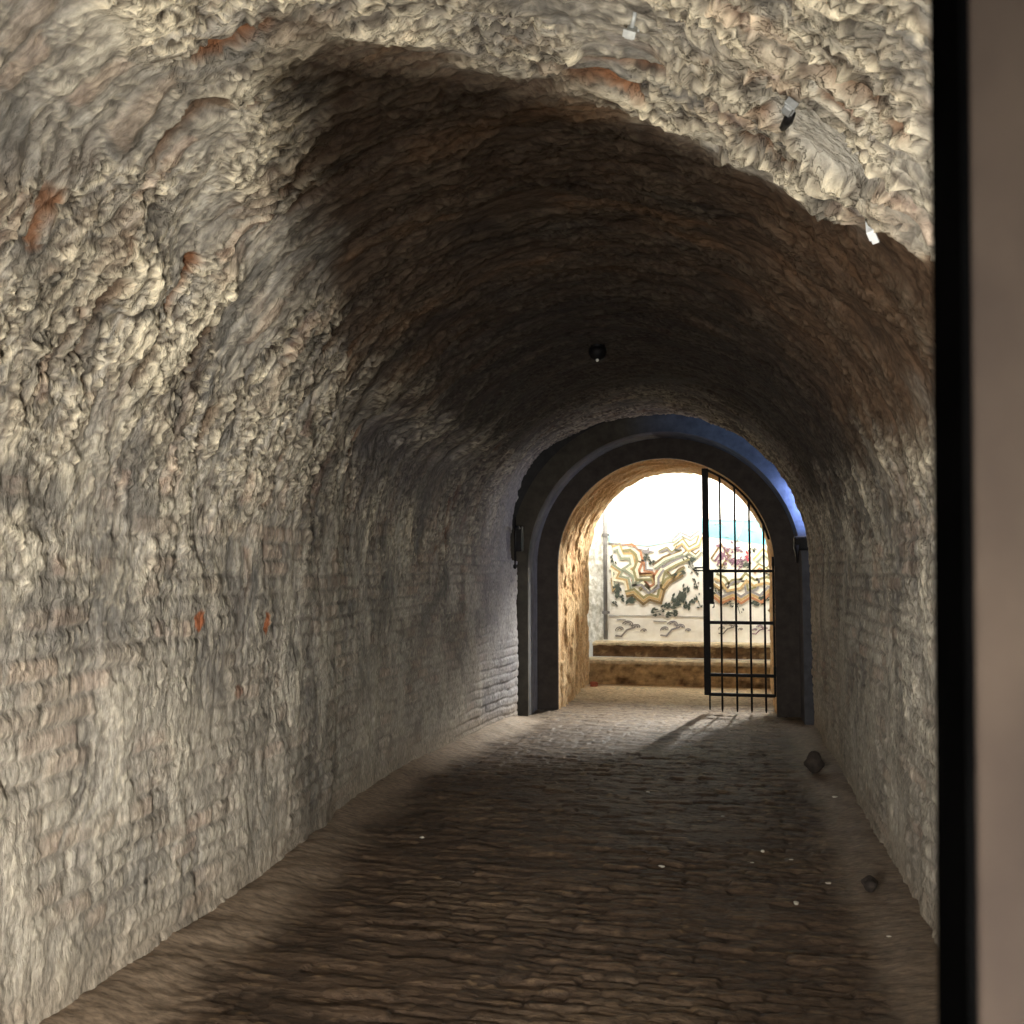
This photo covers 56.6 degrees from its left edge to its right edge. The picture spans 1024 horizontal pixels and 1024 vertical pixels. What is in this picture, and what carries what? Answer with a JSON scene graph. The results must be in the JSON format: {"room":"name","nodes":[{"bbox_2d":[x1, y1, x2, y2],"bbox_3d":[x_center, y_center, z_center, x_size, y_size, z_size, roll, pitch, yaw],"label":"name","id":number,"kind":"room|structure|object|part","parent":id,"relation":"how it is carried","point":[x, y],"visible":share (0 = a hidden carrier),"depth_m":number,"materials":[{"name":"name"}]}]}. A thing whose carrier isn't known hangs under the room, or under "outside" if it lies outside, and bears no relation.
{"room":"stone tunnel","nodes":[
{"label":"stone tunnel","id":0,"kind":"room"},
{"bbox_2d":[0,422,518,1023],"bbox_3d":[-1.169,0.866,4.886,0.305,2.116,10.100,-1,-4,12],"label":"wall","id":1,"kind":"structure","parent":0,"point":[202,665],"depth_m":3.87,"materials":[{"name":"grey brick"}]},
{"bbox_2d":[513,517,522,568],"bbox_3d":[0.048,0.319,9.658,0.072,0.520,0.380,-1,-4,11],"label":"wall hook","id":2,"kind":"object","parent":1,"relation":"attached to","point":[518,530],"visible":1,"depth_m":9.74,"materials":[{"name":"black metal"}]},
{"bbox_3d":[0.031,0.309,9.488,0.040,0.520,0.038,-1,-4,13],"label":"rod","id":3,"kind":"part","parent":2,"relation":"part of","materials":[{"name":"black metal"}]},
{"bbox_3d":[0.075,0.278,9.798,0.070,0.260,0.100,-1,-4,13],"label":"plate","id":4,"kind":"part","parent":2,"relation":"part of","materials":[{"name":"black metal"}]},
{"bbox_2d":[0,0,933,526],"bbox_3d":[0.247,-0.735,4.664,3.118,1.197,10.112,-1,-4,13],"label":"ceiling","id":5,"kind":"structure","parent":0,"point":[380,249],"depth_m":3.32,"materials":[{"name":"beige stone"}]},
{"bbox_2d":[588,344,606,361],"bbox_3d":[0.597,-1.115,6.620,0.130,0.147,0.130,-1,-4,13],"label":"ceiling lamp","id":6,"kind":"object","parent":5,"relation":"hanging from","point":[597,352],"visible":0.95,"depth_m":6.58,"materials":[{"name":"black metal"}]},
{"bbox_2d":[622,11,638,39],"bbox_3d":[0.318,-1.287,2.532,0.045,0.064,0.068,-1,-4,19],"label":"clip","id":7,"kind":"object","parent":5,"relation":"attached to","point":[630,33],"visible":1,"depth_m":2.52,"materials":[{"name":"grey metal"}]},
{"bbox_3d":[0.322,-1.303,2.517,0.012,0.012,0.042,19,-38,8],"label":"stem","id":8,"kind":"part","parent":7,"relation":"part of","materials":[{"name":"grey metal"}]},
{"bbox_2d":[780,97,798,130],"bbox_3d":[0.721,-1.038,2.497,0.038,0.047,0.180,0,-4,8],"label":"clip","id":9,"kind":"object","parent":5,"relation":"attached to","point":[788,109],"visible":1,"depth_m":2.44,"materials":[{"name":"grey metal"}]},
{"bbox_2d":[865,221,878,243],"bbox_3d":[1.050,-0.822,2.748,0.071,0.093,0.082,1,-4,-22],"label":"clip","id":10,"kind":"object","parent":5,"relation":"attached to","point":[873,237],"visible":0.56,"depth_m":2.74,"materials":[{"name":"white plastic"}]},
{"bbox_2d":[39,684,937,1023],"bbox_3d":[0.467,1.822,5.662,3.600,0.113,12.650,-1,-4,13],"label":"floor","id":11,"kind":"structure","parent":0,"point":[535,890],"depth_m":4.32,"materials":[{"name":"stone"}]},
{"bbox_2d":[590,681,597,686],"bbox_3d":[1.011,2.117,11.680,0.097,0.068,0.090,-1,-4,13],"label":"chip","id":12,"kind":"object","parent":11,"relation":"on","point":[593,683],"visible":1,"depth_m":11.64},
{"bbox_2d":[589,657,769,688],"bbox_3d":[2.600,2.055,11.714,3.360,0.450,0.367,-1,-4,13],"label":"stone step","id":13,"kind":"structure","parent":11,"relation":"on","point":[603,670],"depth_m":11.71,"materials":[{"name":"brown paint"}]},
{"bbox_2d":[593,640,770,659],"bbox_3d":[2.704,1.761,12.101,3.320,0.185,0.413,-1,-4,13],"label":"stone step","id":14,"kind":"structure","parent":13,"relation":"on","point":[610,648],"depth_m":12.07,"materials":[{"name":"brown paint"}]},
{"bbox_2d":[803,751,824,772],"bbox_3d":[2.244,1.847,7.033,0.142,0.169,0.158,-2,-4,33],"label":"stone","id":15,"kind":"object","parent":11,"relation":"on","point":[813,762],"visible":1,"depth_m":6.98,"materials":[{"name":"stone"}]},
{"bbox_2d":[861,875,877,891],"bbox_3d":[1.655,1.723,4.393,0.077,0.077,0.089,-1,-4,13],"label":"stone","id":16,"kind":"object","parent":11,"relation":"on","point":[869,882],"visible":1,"depth_m":4.37,"materials":[{"name":"stone"}]},
{"bbox_2d":[930,0,1023,1023],"bbox_3d":[0.368,0.406,0.441,0.301,2.250,0.071,0,-3,13],"label":"doorpost","id":17,"kind":"object","parent":11,"relation":"on","point":[977,46],"visible":1,"depth_m":0.47,"materials":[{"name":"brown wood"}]},
{"bbox_2d":[558,472,756,630],"bbox_3d":[2.038,0.585,11.732,4.490,3.377,0.010,-1,-4,13],"label":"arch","id":18,"kind":"object","parent":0,"point":[674,472],"visible":0.15,"depth_m":12.03,"materials":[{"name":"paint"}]},
{"bbox_2d":[510,414,814,724],"bbox_3d":[1.528,0.479,9.886,3.440,3.370,0.500,-1,-4,13],"label":"arch","id":19,"kind":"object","parent":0,"point":[544,490],"depth_m":9.87,"materials":[{"name":"paint"}]},
{"bbox_2d":[510,421,604,544],"bbox_3d":[1.457,0.459,9.575,3.440,3.370,0.180,-1,-4,13],"label":"trim","id":20,"kind":"structure","parent":19,"relation":"attached to","point":[547,454],"depth_m":9.83,"materials":[{"name":"paint"}]},
{"bbox_2d":[537,438,800,717],"bbox_3d":[1.623,0.679,10.135,2.800,3.000,0.050,-1,-4,13],"label":"door frame","id":21,"kind":"structure","parent":19,"relation":"attached to","point":[787,626],"depth_m":10.15,"materials":[{"name":"paint"}]},
{"bbox_2d":[793,536,807,562],"bbox_3d":[2.835,0.366,9.278,0.160,0.260,0.120,-1,-4,13],"label":"hinge pintle","id":22,"kind":"object","parent":19,"relation":"attached to","point":[799,542],"visible":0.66,"depth_m":9.24,"materials":[{"name":"black metal"}]},
{"bbox_2d":[558,459,776,713],"bbox_3d":[1.813,0.831,10.930,2.332,2.786,1.620,-1,-4,13],"label":"wall","id":23,"kind":"structure","parent":0,"point":[574,662],"depth_m":11.06,"materials":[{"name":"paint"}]},
{"bbox_2d":[693,468,775,712],"bbox_3d":[2.345,0.812,10.053,0.850,2.584,0.075,-1,-4,13],"label":"iron gate","id":24,"kind":"object","parent":23,"relation":"attached to","point":[708,575],"visible":0.98,"depth_m":10.05,"materials":[{"name":"grey metal"}]},
{"bbox_3d":[2.389,-0.090,10.106,0.678,0.777,0.026,-1,-4,13],"label":"rail","id":25,"kind":"part","parent":24,"relation":"part of","materials":[{"name":"black metal"}]},
{"bbox_3d":[2.420,0.625,10.055,0.660,0.030,0.028,-1,-4,13],"label":"rail","id":26,"kind":"part","parent":24,"relation":"part of","materials":[{"name":"black metal"}]},
{"bbox_3d":[2.420,1.168,10.021,0.660,0.034,0.028,-1,-4,13],"label":"rail","id":27,"kind":"part","parent":24,"relation":"part of","materials":[{"name":"black metal"}]},
{"bbox_3d":[2.420,1.922,9.974,0.660,0.034,0.028,-1,-4,13],"label":"rail","id":28,"kind":"part","parent":24,"relation":"part of","materials":[{"name":"black metal"}]},
{"bbox_3d":[2.420,1.717,9.987,0.660,0.034,0.028,-1,-4,13],"label":"rail","id":29,"kind":"part","parent":24,"relation":"part of","materials":[{"name":"black metal"}]},
{"bbox_2d":[589,473,769,659],"bbox_3d":[2.546,0.904,12.541,5.800,2.850,0.250,-1,-4,13],"label":"wall","id":30,"kind":"structure","parent":0,"point":[653,632],"depth_m":12.46,"materials":[{"name":"white paint"}]},
{"bbox_2d":[587,513,605,642],"bbox_3d":[0.854,0.619,12.789,0.800,2.250,0.072,-1,-4,13],"label":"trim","id":31,"kind":"structure","parent":30,"relation":"attached to","point":[595,617],"depth_m":12.68,"materials":[{"name":"white paint"}]},
{"bbox_2d":[602,507,609,638],"bbox_3d":[1.243,0.611,12.653,0.100,2.150,0.095,-1,-4,13],"label":"drain pipe","id":32,"kind":"object","parent":30,"relation":"attached to","point":[605,534],"visible":0.7,"depth_m":12.61,"materials":[{"name":"white metal"}]},
{"bbox_2d":[609,476,769,636],"bbox_3d":[2.440,0.573,12.449,2.350,2.154,0.011,-1,-4,13],"label":"mural","id":33,"kind":"object","parent":30,"relation":"attached to","point":[651,500],"visible":0.86,"depth_m":12.54,"materials":[{"name":"multicoloured paint"}]},
{"bbox_2d":[804,450,936,943],"bbox_3d":[1.734,0.851,4.228,0.134,2.066,10.100,-1,-4,13],"label":"wall","id":34,"kind":"structure","parent":0,"point":[871,558],"depth_m":4.85,"materials":[{"name":"grey brick"}]}
]}

